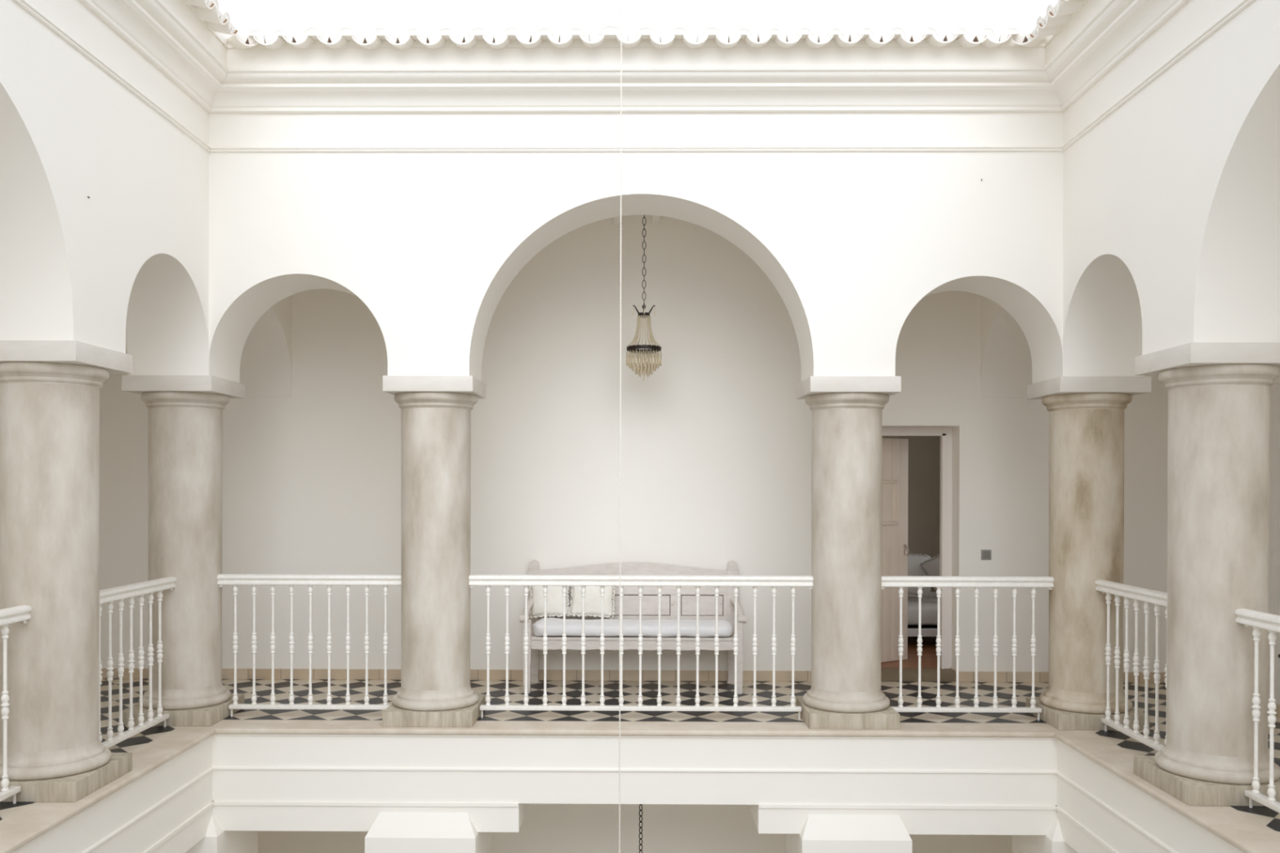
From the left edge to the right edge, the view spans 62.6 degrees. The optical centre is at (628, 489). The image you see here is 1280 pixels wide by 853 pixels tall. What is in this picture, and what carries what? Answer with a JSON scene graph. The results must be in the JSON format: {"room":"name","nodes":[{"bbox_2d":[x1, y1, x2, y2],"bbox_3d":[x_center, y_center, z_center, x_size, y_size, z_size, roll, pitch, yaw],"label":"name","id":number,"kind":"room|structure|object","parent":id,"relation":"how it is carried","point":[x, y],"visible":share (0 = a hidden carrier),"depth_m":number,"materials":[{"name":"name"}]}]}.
{"room":"courtyard gallery","nodes":[
{"label":"courtyard gallery","id":0,"kind":"room"},
{"bbox_2d":[14,737,213,852],"bbox_3d":[-2.968,1.879,4.050,0.576,0.627,5.386,0,0,1],"label":"wall","id":1,"kind":"structure","parent":0,"point":[179,824],"depth_m":5.91,"materials":[{"name":"paint"}]},
{"bbox_2d":[0,726,216,852],"bbox_3d":[-2.778,1.547,4.068,0.253,0.036,5.772,0,0,1],"label":"trim","id":2,"kind":"structure","parent":1,"relation":"attached to","point":[18,829],"depth_m":5.22,"materials":[{"name":"stone"}]},
{"bbox_2d":[81,766,213,852],"bbox_3d":[-2.687,1.792,4.068,0.017,0.022,5.352,0,0,1],"label":"trim","id":3,"kind":"structure","parent":1,"relation":"attached to","point":[126,825],"depth_m":5.80,"materials":[{"name":"paint"}]},
{"bbox_2d":[0,0,292,396],"bbox_3d":[-2.979,-1.751,4.869,0.522,2.048,7.050,0,0,1],"label":"wall","id":4,"kind":"structure","parent":0,"point":[131,257],"depth_m":5.43,"materials":[{"name":"paint"}]},
{"bbox_2d":[13,0,211,152],"bbox_3d":[-2.719,-2.175,4.053,0.032,0.033,5.448,0,0,1],"label":"trim","id":5,"kind":"structure","parent":4,"relation":"attached to","point":[24,4],"depth_m":5.43,"materials":[{"name":"paint"}]},
{"bbox_2d":[78,0,228,113],"bbox_3d":[-2.631,-2.590,4.051,0.225,0.362,5.468,0,0,1],"label":"trim","id":6,"kind":"structure","parent":4,"relation":"attached to","point":[167,33],"depth_m":5.98,"materials":[{"name":"paint"}]},
{"bbox_2d":[99,214,1168,852],"bbox_3d":[0.043,1.218,8.585,9.320,7.200,0.420,0,0,1],"label":"wall","id":7,"kind":"structure","parent":0,"point":[716,442],"depth_m":8.37,"materials":[{"name":"paint"}]},
{"bbox_2d":[101,666,1165,683],"bbox_3d":[0.041,1.477,8.470,8.720,0.084,0.212,0,0,1],"label":"baseboard","id":8,"kind":"structure","parent":7,"relation":"attached to","point":[227,673],"depth_m":8.37,"materials":[{"name":"beige tile"}]},
{"bbox_2d":[613,215,695,224],"bbox_3d":[0.059,-2.163,7.812,5.192,0.122,1.100,0,0,1],"label":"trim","id":9,"kind":"structure","parent":7,"relation":"attached to","point":[655,219],"depth_m":8.21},
{"bbox_2d":[880,426,952,668],"bbox_3d":[2.185,0.470,8.768,0.876,1.960,0.472,0,0,1],"label":"door","id":10,"kind":"structure","parent":7,"relation":"in","point":[895,451],"depth_m":8.84,"materials":[{"name":"white paint"}]},
{"bbox_2d":[880,668,955,681],"bbox_3d":[2.179,1.488,8.458,0.876,0.072,0.203,0,0,1],"label":"trim","id":11,"kind":"structure","parent":7,"relation":"attached to","point":[886,674],"depth_m":8.36,"materials":[{"name":"brown"}]},
{"bbox_2d":[212,736,1057,835],"bbox_3d":[0.030,1.875,6.989,6.513,0.627,0.576,0,0,1],"label":"wall","id":12,"kind":"structure","parent":0,"point":[333,801],"depth_m":6.71,"materials":[{"name":"paint"}]},
{"bbox_2d":[213,733,1055,739],"bbox_3d":[0.028,1.571,6.706,5.393,0.018,0.020,0,0,1],"label":"trim","id":13,"kind":"structure","parent":12,"relation":"attached to","point":[215,735],"depth_m":6.70,"materials":[{"name":"stone"}]},
{"bbox_2d":[213,766,1056,774],"bbox_3d":[0.028,1.788,6.708,5.393,0.022,0.017,0,0,1],"label":"trim","id":14,"kind":"structure","parent":12,"relation":"attached to","point":[215,768],"depth_m":6.70,"materials":[{"name":"paint"}]},
{"bbox_2d":[211,720,1059,737],"bbox_3d":[0.029,1.543,6.799,5.813,0.036,0.253,0,0,1],"label":"trim","id":15,"kind":"structure","parent":12,"relation":"attached to","point":[224,726],"depth_m":6.71,"materials":[{"name":"stone"}]},
{"bbox_2d":[186,0,1088,48],"bbox_3d":[0.012,-3.087,4.023,8.969,0.695,8.928,0,0,1],"label":"roof","id":16,"kind":"structure","parent":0,"point":[222,37],"depth_m":6.54,"materials":[{"name":"ceramic"}]},
{"bbox_2d":[181,0,214,8],"bbox_3d":[-2.563,-2.784,5.936,0.401,0.130,0.155,0,0,1],"label":"tile","id":17,"kind":"structure","parent":16,"relation":"attached to","point":[208,4],"depth_m":5.92,"materials":[{"name":"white ceramic"}]},
{"bbox_2d":[193,5,227,24],"bbox_3d":[-2.561,-2.779,6.126,0.401,0.130,0.155,0,0,1],"label":"tile","id":18,"kind":"structure","parent":16,"relation":"attached to","point":[214,15],"depth_m":6.08,"materials":[{"name":"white ceramic"}]},
{"bbox_2d":[205,19,238,35],"bbox_3d":[-2.559,-2.785,6.286,0.401,0.130,0.155,0,0,1],"label":"tile","id":19,"kind":"structure","parent":16,"relation":"attached to","point":[228,28],"depth_m":6.26,"materials":[{"name":"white ceramic"}]},
{"bbox_2d":[226,33,258,48],"bbox_3d":[-2.443,-2.782,6.594,0.155,0.130,0.402,0,0,-35],"label":"tile","id":20,"kind":"structure","parent":16,"relation":"attached to","point":[239,41],"depth_m":6.46,"materials":[{"name":"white ceramic"}]},
{"bbox_2d":[253,34,285,49],"bbox_3d":[-2.212,-2.782,6.619,0.155,0.130,0.402,0,0,1],"label":"tile","id":21,"kind":"structure","parent":16,"relation":"attached to","point":[272,42],"depth_m":6.43,"materials":[{"name":"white ceramic"}]},
{"bbox_2d":[282,34,314,48],"bbox_3d":[-2.032,-2.784,6.617,0.155,0.130,0.402,0,0,1],"label":"tile","id":22,"kind":"structure","parent":16,"relation":"attached to","point":[299,41],"depth_m":6.43,"materials":[{"name":"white ceramic"}]},
{"bbox_2d":[302,26,324,39],"bbox_3d":[-1.927,-2.834,6.615,0.128,0.120,0.402,0,0,1],"label":"tile","id":23,"kind":"structure","parent":16,"relation":"attached to","point":[312,32],"depth_m":6.42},
{"bbox_2d":[316,34,347,48],"bbox_3d":[-1.823,-2.783,6.615,0.155,0.130,0.402,0,0,1],"label":"tile","id":24,"kind":"structure","parent":16,"relation":"attached to","point":[338,41],"depth_m":6.43,"materials":[{"name":"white ceramic"}]},
{"bbox_2d":[336,26,360,39],"bbox_3d":[-1.716,-2.835,6.613,0.132,0.122,0.403,0,0,1],"label":"tile","id":25,"kind":"structure","parent":16,"relation":"attached to","point":[347,32],"depth_m":6.42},
{"bbox_2d":[351,35,382,49],"bbox_3d":[-1.610,-2.779,6.613,0.155,0.130,0.402,0,0,1],"label":"tile","id":26,"kind":"structure","parent":16,"relation":"attached to","point":[366,42],"depth_m":6.43,"materials":[{"name":"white ceramic"}]},
{"bbox_2d":[371,26,392,39],"bbox_3d":[-1.508,-2.832,6.611,0.122,0.118,0.402,0,0,1],"label":"tile","id":27,"kind":"structure","parent":16,"relation":"attached to","point":[380,32],"depth_m":6.42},
{"bbox_2d":[384,34,414,49],"bbox_3d":[-1.407,-2.778,6.611,0.155,0.130,0.402,0,0,1],"label":"tile","id":28,"kind":"structure","parent":16,"relation":"attached to","point":[406,42],"depth_m":6.43,"materials":[{"name":"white ceramic"}]},
{"bbox_2d":[404,26,423,39],"bbox_3d":[-1.310,-2.830,6.609,0.113,0.115,0.401,0,0,1],"label":"tile","id":29,"kind":"structure","parent":16,"relation":"attached to","point":[413,32],"depth_m":6.42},
{"bbox_2d":[416,34,445,49],"bbox_3d":[-1.213,-2.778,6.609,0.155,0.130,0.402,0,0,1],"label":"tile","id":30,"kind":"structure","parent":16,"relation":"attached to","point":[437,42],"depth_m":6.42,"materials":[{"name":"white ceramic"}]},
{"bbox_2d":[435,26,455,39],"bbox_3d":[-1.114,-2.830,6.607,0.117,0.117,0.402,0,0,1],"label":"tile","id":31,"kind":"structure","parent":16,"relation":"attached to","point":[445,32],"depth_m":6.42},
{"bbox_2d":[448,34,477,48],"bbox_3d":[-1.015,-2.780,6.607,0.155,0.130,0.402,0,0,1],"label":"tile","id":32,"kind":"structure","parent":16,"relation":"attached to","point":[462,41],"depth_m":6.42,"materials":[{"name":"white ceramic"}]},
{"bbox_2d":[468,26,488,39],"bbox_3d":[-0.913,-2.831,6.605,0.122,0.118,0.402,0,0,1],"label":"tile","id":33,"kind":"structure","parent":16,"relation":"attached to","point":[478,32],"depth_m":6.41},
{"bbox_2d":[482,34,510,48],"bbox_3d":[-0.812,-2.777,6.605,0.155,0.130,0.402,0,0,1],"label":"tile","id":34,"kind":"structure","parent":16,"relation":"attached to","point":[501,41],"depth_m":6.42,"materials":[{"name":"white ceramic"}]},
{"bbox_2d":[502,26,521,39],"bbox_3d":[-0.711,-2.830,6.603,0.121,0.118,0.402,0,0,1],"label":"tile","id":35,"kind":"structure","parent":16,"relation":"attached to","point":[511,32],"depth_m":6.41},
{"bbox_2d":[515,33,542,48],"bbox_3d":[-0.610,-2.781,6.603,0.155,0.130,0.402,0,0,1],"label":"tile","id":36,"kind":"structure","parent":16,"relation":"attached to","point":[525,40],"depth_m":6.42,"materials":[{"name":"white ceramic"}]},
{"bbox_2d":[534,26,553,39],"bbox_3d":[-0.513,-2.828,6.601,0.112,0.115,0.401,0,0,1],"label":"tile","id":37,"kind":"structure","parent":16,"relation":"attached to","point":[544,32],"depth_m":6.41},
{"bbox_2d":[546,33,573,48],"bbox_3d":[-0.417,-2.780,6.601,0.155,0.130,0.402,0,0,1],"label":"tile","id":38,"kind":"structure","parent":16,"relation":"attached to","point":[566,40],"depth_m":6.42,"materials":[{"name":"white ceramic"}]},
{"bbox_2d":[566,26,585,39],"bbox_3d":[-0.319,-2.828,6.599,0.114,0.116,0.401,0,0,1],"label":"tile","id":39,"kind":"structure","parent":16,"relation":"attached to","point":[575,32],"depth_m":6.41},
{"bbox_2d":[579,32,604,48],"bbox_3d":[-0.222,-2.783,6.599,0.155,0.130,0.402,0,0,1],"label":"tile","id":40,"kind":"structure","parent":16,"relation":"attached to","point":[597,40],"depth_m":6.41,"materials":[{"name":"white ceramic"}]},
{"bbox_2d":[598,24,621,39],"bbox_3d":[-0.110,-2.833,6.596,0.143,0.126,0.404,0,0,1],"label":"tile","id":41,"kind":"structure","parent":16,"relation":"attached to","point":[610,31],"depth_m":6.41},
{"bbox_2d":[616,33,641,48],"bbox_3d":[0.002,-2.781,6.597,0.155,0.130,0.402,0,0,1],"label":"tile","id":42,"kind":"structure","parent":16,"relation":"attached to","point":[633,39],"depth_m":6.41,"materials":[{"name":"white ceramic"}]},
{"bbox_2d":[635,26,655,39],"bbox_3d":[0.104,-2.829,6.595,0.123,0.119,0.402,0,0,1],"label":"tile","id":43,"kind":"structure","parent":16,"relation":"attached to","point":[646,31],"depth_m":6.40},
{"bbox_2d":[649,34,675,48],"bbox_3d":[0.206,-2.775,6.595,0.155,0.130,0.402,0,0,1],"label":"tile","id":44,"kind":"structure","parent":16,"relation":"attached to","point":[659,41],"depth_m":6.41,"materials":[{"name":"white ceramic"}]},
{"bbox_2d":[669,26,688,39],"bbox_3d":[0.308,-2.828,6.593,0.122,0.118,0.402,0,0,1],"label":"tile","id":45,"kind":"structure","parent":16,"relation":"attached to","point":[678,31],"depth_m":6.40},
{"bbox_2d":[682,33,708,48],"bbox_3d":[0.409,-2.776,6.593,0.155,0.130,0.402,0,0,1],"label":"tile","id":46,"kind":"structure","parent":16,"relation":"attached to","point":[690,40],"depth_m":6.41,"materials":[{"name":"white ceramic"}]},
{"bbox_2d":[702,26,721,39],"bbox_3d":[0.509,-2.827,6.591,0.118,0.117,0.402,0,0,1],"label":"tile","id":47,"kind":"structure","parent":16,"relation":"attached to","point":[712,31],"depth_m":6.40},
{"bbox_2d":[715,33,741,48],"bbox_3d":[0.608,-2.775,6.590,0.155,0.130,0.402,0,0,1],"label":"tile","id":48,"kind":"structure","parent":16,"relation":"attached to","point":[726,41],"depth_m":6.41,"materials":[{"name":"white ceramic"}]},
{"bbox_2d":[735,26,752,39],"bbox_3d":[0.701,-2.824,6.590,0.106,0.113,0.401,0,0,1],"label":"tile","id":49,"kind":"structure","parent":16,"relation":"attached to","point":[744,31],"depth_m":6.40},
{"bbox_2d":[744,33,772,48],"bbox_3d":[0.794,-2.778,6.589,0.155,0.130,0.402,0,0,1],"label":"tile","id":50,"kind":"structure","parent":16,"relation":"attached to","point":[754,40],"depth_m":6.40,"materials":[{"name":"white ceramic"}]},
{"bbox_2d":[765,26,782,39],"bbox_3d":[0.886,-2.823,6.588,0.104,0.112,0.400,0,0,1],"label":"tile","id":51,"kind":"structure","parent":16,"relation":"attached to","point":[774,31],"depth_m":6.40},
{"bbox_2d":[774,33,802,48],"bbox_3d":[0.977,-2.777,6.587,0.155,0.130,0.402,0,0,1],"label":"tile","id":52,"kind":"structure","parent":16,"relation":"attached to","point":[784,40],"depth_m":6.40,"materials":[{"name":"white ceramic"}]},
{"bbox_2d":[795,26,813,39],"bbox_3d":[1.071,-2.823,6.586,0.108,0.113,0.401,0,0,1],"label":"tile","id":53,"kind":"structure","parent":16,"relation":"attached to","point":[805,31],"depth_m":6.39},
{"bbox_2d":[804,33,833,48],"bbox_3d":[1.165,-2.772,6.585,0.155,0.130,0.402,0,0,1],"label":"tile","id":54,"kind":"structure","parent":16,"relation":"attached to","point":[815,41],"depth_m":6.40,"materials":[{"name":"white ceramic"}]},
{"bbox_2d":[834,32,863,48],"bbox_3d":[1.348,-2.777,6.583,0.155,0.130,0.402,0,0,1],"label":"tile","id":55,"kind":"structure","parent":16,"relation":"attached to","point":[846,40],"depth_m":6.40,"materials":[{"name":"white ceramic"}]},
{"bbox_2d":[857,26,875,39],"bbox_3d":[1.442,-2.822,6.582,0.106,0.113,0.401,0,0,1],"label":"tile","id":56,"kind":"structure","parent":16,"relation":"attached to","point":[866,31],"depth_m":6.39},
{"bbox_2d":[864,33,894,48],"bbox_3d":[1.535,-2.773,6.581,0.155,0.130,0.402,0,0,1],"label":"tile","id":57,"kind":"structure","parent":16,"relation":"attached to","point":[877,40],"depth_m":6.40,"materials":[{"name":"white ceramic"}]},
{"bbox_2d":[887,26,906,39],"bbox_3d":[1.631,-2.823,6.580,0.111,0.115,0.401,0,0,1],"label":"tile","id":58,"kind":"structure","parent":16,"relation":"attached to","point":[897,31],"depth_m":6.39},
{"bbox_2d":[895,32,926,48],"bbox_3d":[1.727,-2.774,6.579,0.155,0.130,0.402,0,0,1],"label":"tile","id":59,"kind":"structure","parent":16,"relation":"attached to","point":[908,40],"depth_m":6.39,"materials":[{"name":"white ceramic"}]},
{"bbox_2d":[918,26,937,39],"bbox_3d":[1.823,-2.822,6.578,0.111,0.115,0.401,0,0,1],"label":"tile","id":60,"kind":"structure","parent":16,"relation":"attached to","point":[929,30],"depth_m":6.38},
{"bbox_2d":[926,32,957,47],"bbox_3d":[1.919,-2.776,6.577,0.155,0.130,0.402,0,0,1],"label":"tile","id":61,"kind":"structure","parent":16,"relation":"attached to","point":[935,40],"depth_m":6.39,"materials":[{"name":"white ceramic"}]},
{"bbox_2d":[950,26,968,39],"bbox_3d":[2.013,-2.821,6.577,0.106,0.113,0.401,0,0,1],"label":"tile","id":62,"kind":"structure","parent":16,"relation":"attached to","point":[960,31],"depth_m":6.38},
{"bbox_2d":[956,33,989,48],"bbox_3d":[2.106,-2.772,6.576,0.155,0.130,0.402,0,0,1],"label":"tile","id":63,"kind":"structure","parent":16,"relation":"attached to","point":[966,40],"depth_m":6.39,"materials":[{"name":"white ceramic"}]},
{"bbox_2d":[981,32,1011,48],"bbox_3d":[2.242,-2.774,6.574,0.155,0.130,0.402,0,0,1],"label":"tile","id":64,"kind":"structure","parent":16,"relation":"attached to","point":[993,40],"depth_m":6.39,"materials":[{"name":"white ceramic"}]},
{"bbox_2d":[1001,26,1020,39],"bbox_3d":[2.322,-2.820,6.574,0.104,0.112,0.400,0,0,1],"label":"tile","id":65,"kind":"structure","parent":16,"relation":"attached to","point":[1014,31],"depth_m":6.38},
{"bbox_2d":[1011,31,1045,47],"bbox_3d":[2.516,-2.771,6.545,0.155,0.130,0.402,0,0,37],"label":"tile","id":66,"kind":"structure","parent":16,"relation":"attached to","point":[1022,40],"depth_m":6.42,"materials":[{"name":"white ceramic"}]},
{"bbox_2d":[1029,23,1062,39],"bbox_3d":[2.627,-2.771,6.304,0.401,0.130,0.155,0,0,1],"label":"tile","id":67,"kind":"structure","parent":16,"relation":"attached to","point":[1037,33],"depth_m":6.28,"materials":[{"name":"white ceramic"}]},
{"bbox_2d":[1038,12,1071,28],"bbox_3d":[2.625,-2.775,6.164,0.401,0.130,0.155,0,0,1],"label":"tile","id":68,"kind":"structure","parent":16,"relation":"attached to","point":[1048,21],"depth_m":6.14,"materials":[{"name":"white ceramic"}]},
{"bbox_2d":[1048,0,1084,17],"bbox_3d":[2.624,-2.767,6.004,0.401,0.130,0.155,0,0,1],"label":"tile","id":69,"kind":"structure","parent":16,"relation":"attached to","point":[1062,7],"depth_m":5.97,"materials":[{"name":"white ceramic"}]},
{"bbox_3d":[0.016,-3.224,5.888,7.900,0.007,0.008,0,0,1],"label":"trim","id":70,"kind":"structure","parent":16,"relation":"attached to","visible":0},
{"bbox_2d":[618,0,622,852],"bbox_3d":[-0.049,0.798,5.904,0.008,8.041,0.008,0,0,1],"label":"rope","id":71,"kind":"object","parent":70,"relation":"hanging from","point":[620,0],"visible":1,"depth_m":5.90,"materials":[{"name":"beige"}]},
{"bbox_2d":[0,679,1279,833],"bbox_3d":[0.005,1.757,4.852,8.720,0.450,7.050,0,0,1],"label":"floor","id":72,"kind":"structure","parent":0,"point":[1265,815],"depth_m":7.56,"materials":[{"name":"tile"}]},
{"bbox_2d":[0,604,31,804],"bbox_3d":[-2.994,1.051,4.066,0.072,0.955,2.287,0,0,1],"label":"railing","id":73,"kind":"object","parent":72,"relation":"on","point":[20,613],"visible":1,"depth_m":5.03,"materials":[{"name":"white paint"}]},
{"bbox_2d":[0,340,132,802],"bbox_3d":[-2.979,0.397,5.420,0.577,2.252,0.577,0,0,1],"label":"column","id":74,"kind":"structure","parent":72,"relation":"on","point":[50,389],"depth_m":5.22,"materials":[{"name":"stone"}]},
{"bbox_2d":[98,577,176,748],"bbox_3d":[-2.973,1.043,6.233,0.072,0.955,1.197,0,0,1],"label":"railing","id":75,"kind":"object","parent":72,"relation":"on","point":[119,593],"visible":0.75,"depth_m":6.28,"materials":[{"name":"white paint"}]},
{"bbox_2d":[121,375,244,726],"bbox_3d":[-2.963,0.391,7.042,0.577,2.252,0.577,0,0,1],"label":"column","id":76,"kind":"structure","parent":72,"relation":"on","point":[185,416],"depth_m":6.84,"materials":[{"name":"stone"}]},
{"bbox_2d":[217,573,401,716],"bbox_3d":[-2.126,1.042,7.036,1.252,0.955,0.072,0,0,1],"label":"railing","id":77,"kind":"object","parent":72,"relation":"on","point":[234,580],"visible":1,"depth_m":7.02,"materials":[{"name":"white paint"}]},
{"bbox_2d":[382,375,485,727],"bbox_3d":[-1.286,0.395,7.025,0.577,2.252,0.577,0,0,1],"label":"column","id":78,"kind":"structure","parent":72,"relation":"on","point":[436,691],"depth_m":6.82,"materials":[{"name":"stone"}]},
{"bbox_2d":[520,560,746,694],"bbox_3d":[0.033,1.039,8.077,1.684,0.962,0.524,0,0,1],"label":"bench","id":79,"kind":"object","parent":72,"relation":"on","point":[707,604],"visible":0.58,"depth_m":8.30,"materials":[{"name":"paint"}]},
{"bbox_2d":[532,617,733,637],"bbox_3d":[0.033,1.049,8.040,1.522,0.105,0.442,0,0,1],"label":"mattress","id":80,"kind":"object","parent":79,"relation":"on","point":[554,626],"visible":0.87,"depth_m":7.84,"materials":[{"name":"white fabric"}]},
{"bbox_2d":[528,586,569,618],"bbox_3d":[-0.623,0.842,8.238,0.328,0.323,0.122,0,0,-1],"label":"cushion","id":81,"kind":"object","parent":80,"relation":"on","point":[554,597],"visible":0.66,"depth_m":8.20,"materials":[{"name":"beige fabric"}]},
{"bbox_2d":[568,586,616,619],"bbox_3d":[-0.278,0.841,8.224,0.384,0.332,0.121,0,0,-2],"label":"cushion","id":82,"kind":"object","parent":80,"relation":"on","point":[593,597],"visible":0.73,"depth_m":8.19,"materials":[{"name":"beige fabric"}]},
{"bbox_2d":[468,574,813,719],"bbox_3d":[0.079,1.047,7.014,2.306,0.955,0.072,0,0,1],"label":"railing","id":83,"kind":"object","parent":72,"relation":"on","point":[487,580],"visible":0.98,"depth_m":7.00,"materials":[{"name":"white paint"}]},
{"bbox_2d":[795,376,901,729],"bbox_3d":[1.446,0.401,6.998,0.577,2.252,0.577,0,0,1],"label":"column","id":84,"kind":"structure","parent":72,"relation":"on","point":[845,692],"depth_m":6.79,"materials":[{"name":"stone"}]},
{"bbox_2d":[881,576,1053,720],"bbox_3d":[2.237,1.052,6.993,1.159,0.955,0.072,0,0,1],"label":"railing","id":85,"kind":"object","parent":72,"relation":"on","point":[995,582],"visible":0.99,"depth_m":6.98,"materials":[{"name":"white paint"}]},
{"bbox_2d":[1026,376,1151,730],"bbox_3d":[3.031,0.405,6.982,0.577,2.252,0.577,0,0,1],"label":"column","id":86,"kind":"structure","parent":72,"relation":"on","point":[1086,413],"depth_m":6.78,"materials":[{"name":"stone"}]},
{"bbox_2d":[1094,579,1167,751],"bbox_3d":[3.021,1.056,6.191,0.072,0.955,1.161,0,0,1],"label":"railing","id":87,"kind":"object","parent":72,"relation":"on","point":[1158,598],"visible":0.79,"depth_m":6.26,"materials":[{"name":"white paint"}]},
{"bbox_2d":[1133,342,1279,806],"bbox_3d":[3.015,0.411,5.396,0.577,2.252,0.577,0,0,1],"label":"column","id":88,"kind":"structure","parent":72,"relation":"on","point":[1219,400],"depth_m":5.20,"materials":[{"name":"stone"}]},
{"bbox_2d":[1235,608,1279,813],"bbox_3d":[3.000,1.064,4.044,0.072,0.955,2.283,0,0,1],"label":"railing","id":89,"kind":"object","parent":72,"relation":"on","point":[1258,620],"visible":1,"depth_m":4.97,"materials":[{"name":"white paint"}]},
{"bbox_2d":[125,111,1279,384],"bbox_3d":[0.034,-1.752,7.003,8.720,2.048,0.522,0,0,1],"label":"wall","id":90,"kind":"structure","parent":0,"point":[432,243],"depth_m":6.75,"materials":[{"name":"paint"}]},
{"bbox_2d":[209,46,1062,113],"bbox_3d":[0.037,-2.594,6.646,5.509,0.362,0.225,0,0,1],"label":"trim","id":91,"kind":"structure","parent":90,"relation":"attached to","point":[793,79],"depth_m":6.59,"materials":[{"name":"paint"}]},
{"bbox_2d":[209,146,1062,152],"bbox_3d":[0.037,-2.178,6.734,5.489,0.033,0.032,0,0,1],"label":"trim","id":92,"kind":"structure","parent":90,"relation":"attached to","point":[559,148],"depth_m":6.72,"materials":[{"name":"paint"}]},
{"bbox_2d":[880,636,940,668],"bbox_3d":[2.495,1.508,9.869,2.400,0.122,2.625,0,0,1],"label":"floor","id":93,"kind":"structure","parent":0,"point":[929,657],"depth_m":9.14,"materials":[{"name":"wood"}]},
{"bbox_2d":[907,591,937,636],"bbox_3d":[2.774,1.072,10.134,1.750,0.750,0.965,0,0,1],"label":"bed","id":94,"kind":"object","parent":93,"relation":"on","point":[913,630],"visible":0.02,"depth_m":9.66,"materials":[{"name":"white paint"}]},
{"bbox_2d":[907,598,937,625],"bbox_3d":[2.774,1.171,10.129,1.650,0.206,0.853,0,0,1],"label":"mattress","id":95,"kind":"object","parent":94,"relation":"on","point":[928,606],"visible":0.12,"depth_m":9.72,"materials":[{"name":"beige"}]},
{"bbox_2d":[907,553,931,599],"bbox_3d":[2.680,0.818,10.196,0.527,0.458,0.232,0,0,3],"label":"pillow","id":96,"kind":"object","parent":95,"relation":"on","point":[913,560],"visible":0.25,"depth_m":10.13,"materials":[{"name":"beige fabric"}]},
{"bbox_2d":[919,554,939,590],"bbox_3d":[3.028,0.811,9.993,0.498,0.521,0.207,0,0,-1],"label":"pillow","id":97,"kind":"object","parent":95,"relation":"on","point":[931,567],"visible":0.16,"depth_m":10.02,"materials":[{"name":"beige fabric"}]},
{"bbox_2d":[881,435,940,598],"bbox_3d":[2.500,0.043,10.021,2.800,3.050,2.510,0,0,1],"label":"wall","id":98,"kind":"structure","parent":0,"point":[924,451],"depth_m":11.17,"materials":[{"name":"beige"}]},
{"bbox_2d":[980,0,1279,398],"bbox_3d":[3.012,-1.737,4.809,0.522,2.048,7.050,0,0,1],"label":"wall","id":99,"kind":"structure","parent":0,"point":[1171,210],"depth_m":5.33,"materials":[{"name":"paint"}]},
{"bbox_2d":[1044,0,1190,111],"bbox_3d":[2.652,-2.578,3.998,0.225,0.362,5.468,0,0,1],"label":"trim","id":100,"kind":"structure","parent":99,"relation":"attached to","point":[1100,36],"depth_m":5.94,"materials":[{"name":"paint"}]},
{"bbox_2d":[1061,0,1255,151],"bbox_3d":[2.738,-2.162,3.999,0.032,0.033,5.448,0,0,1],"label":"trim","id":101,"kind":"structure","parent":99,"relation":"attached to","point":[1243,4],"depth_m":5.39,"materials":[{"name":"paint"}]},
{"bbox_2d":[1055,740,1241,852],"bbox_3d":[2.969,1.892,3.990,0.576,0.627,5.386,0,0,1],"label":"wall","id":102,"kind":"structure","parent":0,"point":[1086,825],"depth_m":5.90,"materials":[{"name":"paint"}]},
{"bbox_2d":[1056,770,1177,852],"bbox_3d":[2.689,1.804,4.014,0.017,0.022,5.352,0,0,1],"label":"trim","id":103,"kind":"structure","parent":102,"relation":"attached to","point":[1139,828],"depth_m":5.80,"materials":[{"name":"paint"}]},
{"bbox_2d":[1053,729,1279,852],"bbox_3d":[2.781,1.559,4.012,0.253,0.036,5.772,0,0,1],"label":"trim","id":104,"kind":"structure","parent":102,"relation":"attached to","point":[1246,834],"depth_m":5.08,"materials":[{"name":"stone"}]},
{"bbox_2d":[1268,383,1279,704],"bbox_3d":[4.519,-0.183,4.799,0.300,4.350,7.050,0,0,1],"label":"wall","id":105,"kind":"structure","parent":0,"point":[1274,455],"depth_m":7.15,"materials":[{"name":"paint"}]},
{"bbox_3d":[0.013,-2.240,4.837,8.720,0.055,7.050,0,0,1],"label":"ceiling","id":106,"kind":"structure","parent":0,"visible":0},
{"bbox_2d":[626,214,662,381],"bbox_3d":[0.113,-1.518,7.814,0.268,1.432,0.270,0,0,-9],"label":"chandelier","id":107,"kind":"object","parent":106,"relation":"hanging from","point":[637,359],"visible":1,"depth_m":7.77,"materials":[{"name":"brown metal"}]},
{"bbox_3d":[-0.001,4.881,5.013,9.320,0.100,7.350,0,0,1],"label":"floor","id":108,"kind":"structure","parent":0,"visible":0},
{"bbox_2d":[185,813,257,852],"bbox_3d":[-2.915,3.438,6.996,0.645,2.759,0.712,0,0,1],"label":"pillar","id":109,"kind":"structure","parent":108,"relation":"on","point":[216,840],"depth_m":6.75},
{"bbox_2d":[364,812,491,852],"bbox_3d":[-1.312,3.442,6.980,0.697,2.759,0.712,0,0,1],"label":"pillar","id":110,"kind":"structure","parent":108,"relation":"on","point":[390,832],"depth_m":6.64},
{"bbox_2d":[786,814,911,852],"bbox_3d":[1.430,3.448,6.953,0.687,2.759,0.712,0,0,1],"label":"pillar","id":111,"kind":"structure","parent":108,"relation":"on","point":[820,833],"depth_m":6.62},
{"bbox_2d":[1011,818,1077,852],"bbox_3d":[2.969,3.451,6.937,0.645,2.759,0.712,0,0,1],"label":"pillar","id":112,"kind":"structure","parent":108,"relation":"on","point":[1053,842],"depth_m":6.72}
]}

